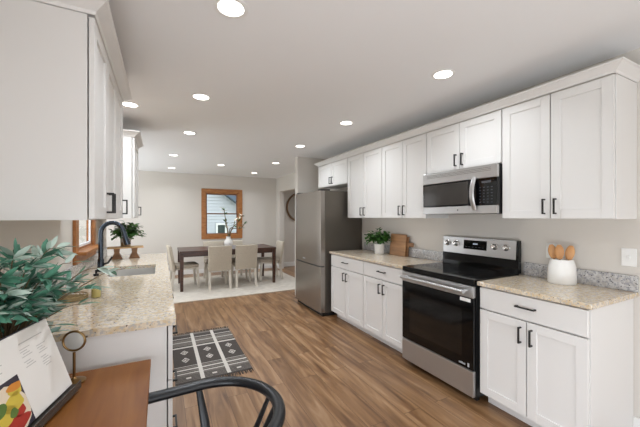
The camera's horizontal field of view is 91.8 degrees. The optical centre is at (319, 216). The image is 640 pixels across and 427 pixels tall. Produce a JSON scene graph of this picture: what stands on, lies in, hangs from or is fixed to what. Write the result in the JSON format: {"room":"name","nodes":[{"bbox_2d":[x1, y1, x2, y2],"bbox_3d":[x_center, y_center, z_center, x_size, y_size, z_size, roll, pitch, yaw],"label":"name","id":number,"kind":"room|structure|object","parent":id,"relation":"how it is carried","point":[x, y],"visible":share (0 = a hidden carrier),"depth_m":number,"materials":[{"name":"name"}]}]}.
{"room":"kitchen","nodes":[
{"label":"kitchen","id":0,"kind":"room"},
{"bbox_2d":[0,219,106,287],"bbox_3d":[-1.811,0.165,2.173,0.040,2.440,3.720,0,0,-27],"label":"wall","id":1,"kind":"structure","parent":0,"point":[26,233],"depth_m":1.74,"materials":[{"name":"grey paint"}]},
{"bbox_2d":[0,0,127,219],"bbox_3d":[-1.331,-0.413,1.705,0.383,0.853,1.088,0,0,-27],"label":"upper cabinet","id":2,"kind":"object","parent":1,"relation":"attached to","point":[61,104],"visible":1,"depth_m":1.23,"materials":[{"name":"white paint"}]},
{"bbox_2d":[43,247,106,289],"bbox_3d":[-1.920,0.420,2.453,0.018,0.102,2.942,0,0,-27],"label":"backsplash","id":3,"kind":"structure","parent":1,"relation":"attached to","point":[75,269],"depth_m":2.61,"materials":[{"name":"grey stone"}]},
{"bbox_2d":[33,0,131,101],"bbox_3d":[-1.320,-0.868,1.711,0.400,0.054,1.202,0,0,-27],"label":"crown molding","id":4,"kind":"structure","parent":1,"relation":"attached to","point":[101,11],"depth_m":1.43,"materials":[{"name":"white paint"}]},
{"bbox_2d":[73,220,103,264],"bbox_3d":[-2.056,-0.203,2.744,0.125,1.145,0.840,0,0,-27],"label":"window","id":5,"kind":"structure","parent":1,"relation":"in","point":[86,252],"depth_m":2.66,"materials":[{"name":"orange wood"}]},
{"bbox_2d":[123,136,140,217],"bbox_3d":[-2.234,-0.413,3.465,0.383,0.853,0.633,0,0,-27],"label":"upper cabinet","id":6,"kind":"object","parent":1,"relation":"attached to","point":[130,149],"visible":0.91,"depth_m":3.24,"materials":[{"name":"white paint"}]},
{"bbox_2d":[123,129,143,148],"bbox_3d":[-2.223,-0.868,3.470,0.400,0.054,0.747,0,0,-27],"label":"crown molding","id":7,"kind":"structure","parent":1,"relation":"attached to","point":[136,134],"depth_m":3.25,"materials":[{"name":"white paint"}]},
{"bbox_2d":[79,220,85,243],"bbox_3d":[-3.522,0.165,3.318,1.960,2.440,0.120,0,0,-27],"label":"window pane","id":8,"kind":"structure","parent":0,"point":[82,223],"depth_m":3.63,"materials":[{"name":"white glass"}]},
{"bbox_2d":[107,171,294,270],"bbox_3d":[-2.630,0.165,7.867,7.900,2.440,0.120,0,0,-27],"label":"wall","id":9,"kind":"structure","parent":0,"point":[169,202],"depth_m":7.52,"materials":[{"name":"grey paint"}]},
{"bbox_2d":[169,264,271,274],"bbox_3d":[-3.613,1.335,7.286,5.420,0.100,0.016,0,0,-27],"label":"baseboard","id":10,"kind":"structure","parent":9,"relation":"attached to","point":[265,265],"depth_m":7.64,"materials":[{"name":"white paint"}]},
{"bbox_2d":[201,188,241,238],"bbox_3d":[-2.498,-0.077,7.911,1.005,1.255,0.122,0,0,-27],"label":"window","id":11,"kind":"structure","parent":9,"relation":"in","point":[204,192],"depth_m":7.83,"materials":[{"name":"orange wood"}]},
{"bbox_2d":[284,261,294,266],"bbox_3d":[-0.143,1.320,9.066,2.140,0.130,0.016,0,0,-27],"label":"baseboard","id":12,"kind":"structure","parent":9,"relation":"attached to","point":[286,264],"depth_m":8.69,"materials":[{"name":"white paint"}]},
{"bbox_2d":[276,173,294,268],"bbox_3d":[-0.463,0.165,7.214,0.120,2.440,3.020,0,0,-27],"label":"wall","id":13,"kind":"structure","parent":0,"point":[285,183],"depth_m":8.30,"materials":[{"name":"grey paint"}]},
{"bbox_2d":[286,193,294,220],"bbox_3d":[-0.564,-0.275,8.835,0.853,0.853,0.038,0,0,-27],"label":"round mirror","id":14,"kind":"object","parent":13,"relation":"attached to","point":[290,206],"visible":0.3,"depth_m":8.72,"materials":[{"name":"brown mirror"}]},
{"bbox_2d":[295,157,324,294],"bbox_3d":[-0.056,0.165,5.658,0.815,2.440,0.120,0,0,-27],"label":"wall","id":15,"kind":"structure","parent":0,"point":[306,172],"depth_m":5.50,"materials":[{"name":"grey paint"}]},
{"bbox_2d":[31,0,639,178],"bbox_3d":[0.551,-1.105,1.665,7.900,0.100,14.060,0,0,-27],"label":"ceiling","id":16,"kind":"structure","parent":0,"point":[278,77],"depth_m":2.16,"materials":[{"name":"white paint"}]},
{"bbox_2d":[123,101,139,107],"bbox_3d":[-1.785,-1.052,2.906,0.168,0.005,0.168,0,0,-27],"label":"recessed light","id":17,"kind":"object","parent":16,"relation":"in","point":[125,103],"visible":0.76,"depth_m":2.90,"materials":[{"name":"white plastic"}]},
{"bbox_2d":[123,102,136,106],"bbox_3d":[-1.785,-1.054,2.906,0.128,0.001,0.128,0,0,-27],"label":"diffuser","id":18,"kind":"object","parent":17,"relation":"attached to","point":[124,103],"depth_m":2.90,"materials":[{"name":"white plastic"}]},
{"bbox_2d":[182,131,196,134],"bbox_3d":[-1.636,-1.052,3.887,0.168,0.005,0.168,0,0,-27],"label":"recessed light","id":19,"kind":"object","parent":16,"relation":"in","point":[184,132],"visible":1,"depth_m":3.87,"materials":[{"name":"white"}]},
{"bbox_2d":[191,93,210,100],"bbox_3d":[-1.045,-1.052,2.723,0.168,0.005,0.168,0,0,-27],"label":"recessed light","id":20,"kind":"object","parent":16,"relation":"in","point":[198,96],"visible":1,"depth_m":2.71,"materials":[{"name":"white"}]},
{"bbox_2d":[193,94,208,99],"bbox_3d":[-1.045,-1.054,2.723,0.128,0.001,0.128,0,0,-27],"label":"diffuser","id":21,"kind":"object","parent":20,"relation":"attached to","point":[198,96],"depth_m":2.73,"materials":[{"name":"white plastic"}]},
{"bbox_2d":[213,0,247,18],"bbox_3d":[-0.449,-1.052,1.564,0.168,0.005,0.168,0,0,-27],"label":"recessed light","id":22,"kind":"object","parent":16,"relation":"in","point":[232,9],"visible":1,"depth_m":1.57,"materials":[{"name":"white"}]},
{"bbox_2d":[218,0,243,15],"bbox_3d":[-0.449,-1.054,1.564,0.128,0.001,0.128,0,0,-27],"label":"diffuser","id":23,"kind":"object","parent":22,"relation":"attached to","point":[228,7],"depth_m":1.57,"materials":[{"name":"white plastic"}]},
{"bbox_2d":[339,121,353,125],"bbox_3d":[0.295,-1.052,3.478,0.168,0.005,0.168,0,0,-27],"label":"recessed light","id":24,"kind":"object","parent":16,"relation":"in","point":[345,123],"visible":1,"depth_m":3.48,"materials":[{"name":"white"}]},
{"bbox_2d":[341,121,351,124],"bbox_3d":[0.295,-1.054,3.478,0.128,0.001,0.128,0,0,-27],"label":"diffuser","id":25,"kind":"object","parent":24,"relation":"attached to","point":[344,123],"depth_m":3.49,"materials":[{"name":"white plastic"}]},
{"bbox_2d":[431,69,455,79],"bbox_3d":[0.912,-1.052,2.294,0.168,0.005,0.168,0,0,-27],"label":"recessed light","id":26,"kind":"object","parent":16,"relation":"in","point":[445,73],"visible":1,"depth_m":2.29,"materials":[{"name":"white"}]},
{"bbox_2d":[434,71,452,77],"bbox_3d":[0.912,-1.054,2.294,0.128,0.001,0.128,0,0,-27],"label":"diffuser","id":27,"kind":"object","parent":26,"relation":"attached to","point":[443,74],"depth_m":2.29,"materials":[{"name":"white plastic"}]},
{"bbox_2d":[172,266,531,426],"bbox_3d":[0.551,1.415,1.665,7.900,0.060,14.060,0,0,-27],"label":"floor","id":28,"kind":"structure","parent":0,"point":[327,371],"depth_m":2.67,"materials":[{"name":"brown wood"}]},
{"bbox_2d":[43,359,150,426],"bbox_3d":[-0.746,1.010,0.765,0.550,0.750,1.122,0,0,-27],"label":"desk","id":29,"kind":"object","parent":28,"relation":"on","point":[117,395],"visible":0.74,"depth_m":1.08,"materials":[{"name":"brown wood"}]},
{"bbox_2d":[28,380,80,426],"bbox_3d":[-0.859,0.532,0.773,0.140,0.206,0.710,0,0,-13],"label":"book stand","id":30,"kind":"object","parent":29,"relation":"on","point":[46,415],"visible":0.44,"depth_m":0.99,"materials":[{"name":"grey"}]},
{"bbox_2d":[0,318,71,426],"bbox_3d":[-0.859,0.483,0.771,0.099,0.250,0.690,0,0,-13],"label":"cookbook","id":31,"kind":"object","parent":30,"relation":"on","point":[33,372],"visible":1,"depth_m":0.95,"materials":[{"name":"grey paper"}]},
{"bbox_2d":[0,374,35,426],"bbox_3d":[-0.845,0.530,0.823,0.047,0.139,0.190,0,0,-13],"label":"food photo","id":32,"kind":"object","parent":31,"relation":"attached to","point":[17,403],"depth_m":0.88,"materials":[{"name":"multicoloured paper"}]},
{"bbox_2d":[0,236,135,338],"bbox_3d":[-0.995,0.352,1.112,0.427,0.565,0.648,0,0,-12],"label":"potted plant","id":33,"kind":"object","parent":29,"relation":"on","point":[21,306],"visible":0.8,"depth_m":1.07,"materials":[{"name":"green plant"}]},
{"bbox_2d":[62,330,85,383],"bbox_3d":[-0.945,0.535,1.192,0.076,0.198,0.076,0,0,-37],"label":"magnifying glass","id":34,"kind":"object","parent":29,"relation":"on","point":[75,340],"visible":0.91,"depth_m":1.19,"materials":[{"name":"gold metal"}]},
{"bbox_2d":[55,325,177,426],"bbox_3d":[-1.106,0.944,1.596,0.673,0.882,0.598,0,0,-27],"label":"base cabinet","id":35,"kind":"object","parent":28,"relation":"on","point":[155,344],"visible":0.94,"depth_m":1.41,"materials":[{"name":"white paint"}]},
{"bbox_2d":[42,253,175,341],"bbox_3d":[-1.635,0.486,2.599,0.660,0.030,2.942,0,0,-27],"label":"countertop","id":36,"kind":"structure","parent":35,"relation":"on","point":[145,301],"depth_m":1.69,"materials":[{"name":"beige stone"}]},
{"bbox_2d":[60,291,88,301],"bbox_3d":[-1.432,0.458,1.766,0.183,0.025,0.183,0,0,-27],"label":"woven tray","id":37,"kind":"object","parent":36,"relation":"on","point":[73,297],"visible":0.56,"depth_m":1.79,"materials":[{"name":"beige wicker"}]},
{"bbox_2d":[91,270,101,297],"bbox_3d":[-1.306,0.390,1.820,0.065,0.162,0.052,0,0,-27],"label":"soap bottle","id":38,"kind":"object","parent":36,"relation":"on","point":[95,293],"visible":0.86,"depth_m":1.80,"materials":[{"name":"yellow glass"}]},
{"bbox_2d":[97,221,130,271],"bbox_3d":[-1.818,0.252,2.732,0.256,0.438,0.068,0,0,-27],"label":"faucet","id":39,"kind":"object","parent":36,"relation":"on","point":[100,262],"visible":0.92,"depth_m":2.69,"materials":[{"name":"grey metal"}]},
{"bbox_2d":[107,245,143,259],"bbox_3d":[-2.228,0.404,3.555,0.350,0.133,0.150,0,0,-33],"label":"pedestal stand","id":40,"kind":"object","parent":36,"relation":"on","point":[134,254],"visible":0.94,"depth_m":3.52,"materials":[{"name":"brown wood"}]},
{"bbox_2d":[109,220,146,246],"bbox_3d":[-2.208,0.188,3.562,0.390,0.298,0.435,0,0,-27],"label":"potted plant","id":41,"kind":"object","parent":40,"relation":"on","point":[131,231],"visible":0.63,"depth_m":3.50,"materials":[{"name":"green plant"}]},
{"bbox_2d":[110,267,155,276],"bbox_3d":[-1.656,0.594,2.758,0.380,0.184,0.620,0,0,-27],"label":"sink","id":42,"kind":"object","parent":36,"relation":"in","point":[138,271],"visible":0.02,"depth_m":3.01,"materials":[{"name":"grey metal"}]},
{"bbox_2d":[173,326,253,385],"bbox_3d":[-1.166,1.380,3.207,0.646,0.010,1.300,0,0,-27],"label":"runner rug","id":43,"kind":"object","parent":28,"relation":"on","point":[201,355],"visible":0.98,"depth_m":3.06,"materials":[{"name":"grey fabric"}]},
{"bbox_2d":[148,376,285,426],"bbox_3d":[-0.403,1.027,1.046,0.577,0.721,0.504,0,0,-27],"label":"chair","id":44,"kind":"object","parent":28,"relation":"on","point":[276,416],"visible":0.94,"depth_m":1.22,"materials":[{"name":"black wood"}]},
{"bbox_2d":[171,270,294,303],"bbox_3d":[-1.942,1.379,6.360,3.050,0.011,2.150,0,0,-27],"label":"area rug","id":45,"kind":"object","parent":28,"relation":"on","point":[191,292],"visible":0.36,"depth_m":6.04,"materials":[{"name":"white fabric"}]},
{"bbox_2d":[166,245,199,290],"bbox_3d":[-2.677,0.961,6.064,0.560,0.825,0.436,0,0,-32],"label":"dining chair","id":46,"kind":"object","parent":45,"relation":"on","point":[193,265],"visible":0.86,"depth_m":5.94,"materials":[{"name":"beige fabric"}]},
{"bbox_2d":[203,241,222,277],"bbox_3d":[-2.313,0.961,6.832,0.436,0.825,0.560,0,0,-27],"label":"dining chair","id":47,"kind":"object","parent":45,"relation":"on","point":[205,243],"visible":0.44,"depth_m":6.98,"materials":[{"name":"beige fabric"}]},
{"bbox_2d":[205,246,231,290],"bbox_3d":[-1.997,0.961,6.085,0.436,0.825,0.560,0,0,-27],"label":"dining chair","id":48,"kind":"object","parent":45,"relation":"on","point":[219,257],"visible":1,"depth_m":5.87,"materials":[{"name":"beige fabric"}]},
{"bbox_2d":[177,244,275,291],"bbox_3d":[-1.940,1.002,6.467,1.850,0.742,0.890,0,0,-27],"label":"dining table","id":49,"kind":"object","parent":45,"relation":"on","point":[183,252],"visible":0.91,"depth_m":6.32,"materials":[{"name":"brown wood"}]},
{"bbox_2d":[220,207,246,245],"bbox_3d":[-1.810,0.216,6.493,0.586,0.829,0.284,0,0,-27],"label":"vase","id":50,"kind":"object","parent":49,"relation":"on","point":[228,242],"visible":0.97,"depth_m":6.45,"materials":[{"name":"white ceramic"}]},
{"bbox_2d":[223,240,247,280],"bbox_3d":[-1.921,0.961,7.033,0.436,0.825,0.560,0,0,-27],"label":"dining chair","id":51,"kind":"object","parent":45,"relation":"on","point":[235,242],"visible":0.34,"depth_m":7.23,"materials":[{"name":"beige fabric"}]},
{"bbox_2d":[231,244,257,287],"bbox_3d":[-1.552,0.961,6.313,0.436,0.825,0.560,0,0,-27],"label":"dining chair","id":52,"kind":"object","parent":45,"relation":"on","point":[245,255],"visible":0.93,"depth_m":6.10,"materials":[{"name":"beige fabric"}]},
{"bbox_2d":[256,241,284,280],"bbox_3d":[-1.122,0.961,6.930,0.560,0.825,0.436,0,0,-24],"label":"dining chair","id":53,"kind":"object","parent":45,"relation":"on","point":[280,244],"visible":0.8,"depth_m":6.83,"materials":[{"name":"beige fabric"}]},
{"bbox_2d":[296,189,361,316],"bbox_3d":[0.104,0.497,4.827,0.700,1.775,0.905,0,0,-27],"label":"refrigerator","id":54,"kind":"object","parent":28,"relation":"on","point":[323,224],"visible":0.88,"depth_m":4.43,"materials":[{"name":"grey metal"}]},
{"bbox_2d":[331,254,369,334],"bbox_3d":[0.566,0.944,4.052,0.605,0.882,0.758,0,0,-27],"label":"base cabinet","id":55,"kind":"object","parent":28,"relation":"on","point":[347,273],"visible":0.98,"depth_m":3.89,"materials":[{"name":"white paint"}]},
{"bbox_2d":[329,249,441,268],"bbox_3d":[0.728,0.486,3.750,0.598,0.030,1.466,0,0,-27],"label":"countertop","id":56,"kind":"structure","parent":55,"relation":"on","point":[396,261],"depth_m":3.52,"materials":[{"name":"beige stone"}]},
{"bbox_2d":[364,227,391,253],"bbox_3d":[0.720,0.300,3.971,0.321,0.341,0.376,0,0,-27],"label":"potted plant","id":57,"kind":"object","parent":56,"relation":"on","point":[380,237],"visible":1,"depth_m":3.92,"materials":[{"name":"green plant"}]},
{"bbox_2d":[389,234,406,256],"bbox_3d":[0.959,0.341,3.810,0.043,0.262,0.275,0,0,-27],"label":"cutting board","id":58,"kind":"object","parent":56,"relation":"on","point":[398,244],"visible":1,"depth_m":3.79,"materials":[{"name":"brown wood"}]},
{"bbox_2d":[406,237,413,256],"bbox_3d":[1.009,0.354,3.766,0.038,0.235,0.340,0,0,-27],"label":"cutting board","id":59,"kind":"object","parent":56,"relation":"on","point":[408,244],"visible":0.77,"depth_m":3.68,"materials":[{"name":"brown wood"}]},
{"bbox_2d":[363,261,403,352],"bbox_3d":[0.898,0.944,3.403,0.605,0.882,0.688,0,0,-27],"label":"base cabinet","id":60,"kind":"object","parent":28,"relation":"on","point":[382,284],"visible":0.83,"depth_m":3.26,"materials":[{"name":"white paint"}]},
{"bbox_2d":[400,236,520,400],"bbox_3d":[1.183,0.790,2.725,0.657,1.190,0.757,0,0,-27],"label":"range","id":61,"kind":"object","parent":28,"relation":"on","point":[441,307],"visible":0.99,"depth_m":2.59,"materials":[{"name":"silver metal"}]},
{"bbox_2d":[402,262,518,285],"bbox_3d":[1.202,0.484,2.734,0.556,0.043,0.757,0,0,-27],"label":"cooktop","id":62,"kind":"object","parent":61,"relation":"in","point":[456,273],"depth_m":2.63,"materials":[{"name":"black glass"}]},
{"bbox_2d":[480,286,633,426],"bbox_3d":[1.562,0.944,2.110,0.605,0.882,0.653,0,0,-27],"label":"base cabinet","id":63,"kind":"object","parent":28,"relation":"on","point":[544,363],"visible":1,"depth_m":1.90,"materials":[{"name":"white paint"}]},
{"bbox_2d":[477,275,638,309],"bbox_3d":[1.571,0.486,2.105,0.598,0.030,0.682,0,0,-27],"label":"countertop","id":64,"kind":"structure","parent":63,"relation":"on","point":[590,297],"depth_m":1.96,"materials":[{"name":"beige stone"}]},
{"bbox_2d":[547,258,576,284],"bbox_3d":[1.724,0.386,2.211,0.166,0.170,0.166,0,0,-27],"label":"utensil crock","id":65,"kind":"object","parent":64,"relation":"on","point":[563,271],"visible":0.97,"depth_m":2.15,"materials":[{"name":"white ceramic"}]},
{"bbox_2d":[548,244,555,258],"bbox_3d":[1.697,0.324,2.252,0.025,0.249,0.068,0,0,-40],"label":"wooden spoon","id":66,"kind":"object","parent":65,"relation":"in","point":[551,249],"visible":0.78,"depth_m":2.25,"materials":[{"name":"brown wood"}]},
{"bbox_2d":[555,245,563,259],"bbox_3d":[1.698,0.322,2.199,0.054,0.250,0.024,0,0,36],"label":"wooden spoon","id":67,"kind":"object","parent":65,"relation":"in","point":[559,251],"visible":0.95,"depth_m":2.20,"materials":[{"name":"brown wood"}]},
{"bbox_2d":[565,245,574,259],"bbox_3d":[1.747,0.323,2.171,0.060,0.250,0.025,0,0,42],"label":"wooden spoon","id":68,"kind":"object","parent":65,"relation":"in","point":[570,251],"visible":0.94,"depth_m":2.17,"materials":[{"name":"brown wood"}]},
{"bbox_2d":[325,48,639,417],"bbox_3d":[2.603,0.165,0.885,0.120,2.440,10.800,0,0,-27],"label":"wall","id":69,"kind":"structure","parent":0,"point":[597,244],"depth_m":2.37,"materials":[{"name":"grey paint"}]},
{"bbox_2d":[318,158,347,188],"bbox_3d":[0.303,-0.660,4.856,0.344,0.360,0.914,0,0,-27],"label":"upper cabinet","id":70,"kind":"object","parent":69,"relation":"attached to","point":[334,175],"visible":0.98,"depth_m":4.75,"materials":[{"name":"white paint"}]},
{"bbox_2d":[348,147,381,217],"bbox_3d":[0.688,-0.413,4.106,0.344,0.853,0.762,0,0,-27],"label":"upper cabinet","id":71,"kind":"object","parent":69,"relation":"attached to","point":[364,169],"visible":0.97,"depth_m":4.00,"materials":[{"name":"white paint"}]},
{"bbox_2d":[364,242,442,261],"bbox_3d":[0.985,0.420,3.882,0.020,0.102,1.466,0,0,-27],"label":"backsplash","id":72,"kind":"structure","parent":69,"relation":"attached to","point":[413,252],"depth_m":3.55,"materials":[{"name":"grey stone"}]},
{"bbox_2d":[382,133,447,217],"bbox_3d":[1.023,-0.413,3.453,0.344,0.853,0.698,0,0,-27],"label":"upper cabinet","id":73,"kind":"object","parent":69,"relation":"attached to","point":[404,163],"visible":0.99,"depth_m":3.34,"materials":[{"name":"white paint"}]},
{"bbox_2d":[427,110,501,173],"bbox_3d":[1.357,-0.630,2.802,0.344,0.420,0.758,0,0,-27],"label":"upper cabinet","id":74,"kind":"object","parent":69,"relation":"attached to","point":[477,141],"visible":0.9,"depth_m":2.68,"materials":[{"name":"white paint"}]},
{"bbox_2d":[423,163,501,213],"bbox_3d":[1.323,-0.221,2.785,0.410,0.388,0.755,0,0,-27],"label":"microwave","id":75,"kind":"object","parent":74,"relation":"attached to","point":[477,189],"visible":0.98,"depth_m":2.63,"materials":[{"name":"silver metal"}]},
{"bbox_2d":[479,186,492,202],"bbox_3d":[1.318,-0.178,2.463,0.001,0.126,0.113,0,0,-27],"label":"control panel","id":76,"kind":"object","parent":75,"relation":"on","point":[485,192],"depth_m":2.46,"materials":[{"name":"grey plastic"}]},
{"bbox_2d":[546,243,556,257],"bbox_3d":[1.769,0.257,2.368,0.010,0.116,0.074,0,0,-27],"label":"wall outlet","id":77,"kind":"object","parent":69,"relation":"attached to","point":[547,244],"visible":0.4,"depth_m":2.39,"materials":[{"name":"white plastic"}]},
{"bbox_2d":[502,74,636,218],"bbox_3d":[1.684,-0.413,2.164,0.344,0.853,0.668,0,0,-27],"label":"upper cabinet","id":78,"kind":"object","parent":69,"relation":"attached to","point":[570,153],"visible":1,"depth_m":1.98,"materials":[{"name":"white paint"}]},
{"bbox_2d":[314,57,639,166],"bbox_3d":[0.955,-0.868,3.559,0.361,0.054,3.930,0,0,-27],"label":"crown molding","id":79,"kind":"structure","parent":78,"relation":"attached to","point":[622,66],"depth_m":2.23,"materials":[{"name":"white paint"}]},
{"bbox_2d":[524,262,638,291],"bbox_3d":[1.829,0.420,2.237,0.020,0.102,0.682,0,0,-27],"label":"backsplash","id":80,"kind":"structure","parent":69,"relation":"attached to","point":[624,282],"depth_m":2.10,"materials":[{"name":"grey stone"}]},
{"bbox_2d":[621,248,636,266],"bbox_3d":[1.966,0.257,1.975,0.018,0.116,0.074,0,0,-27],"label":"light switch","id":81,"kind":"object","parent":69,"relation":"attached to","point":[628,255],"visible":1,"depth_m":1.97,"materials":[{"name":"white plastic"}]},
{"bbox_2d":[633,416,639,426],"bbox_3d":[3.492,1.320,-0.997,0.016,0.130,6.638,0,0,-27],"label":"baseboard","id":82,"kind":"structure","parent":69,"relation":"attached to","point":[636,421],"depth_m":1.94,"materials":[{"name":"white paint"}]},
{"label":"outside","id":83,"kind":"structure","parent":0,"visible":0},
{"bbox_3d":[-7.804,1.995,15.215,28.000,0.020,45.800,0,0,-27],"label":"lawn","id":84,"kind":"structure","parent":83,"visible":0},
{"bbox_2d":[207,195,235,232],"bbox_3d":[-7.367,-0.435,15.130,7.800,4.840,6.550,0,0,-27],"label":"neighbor house","id":85,"kind":"structure","parent":84,"relation":"on","point":[215,222],"depth_m":13.45,"materials":[{"name":"grey"}]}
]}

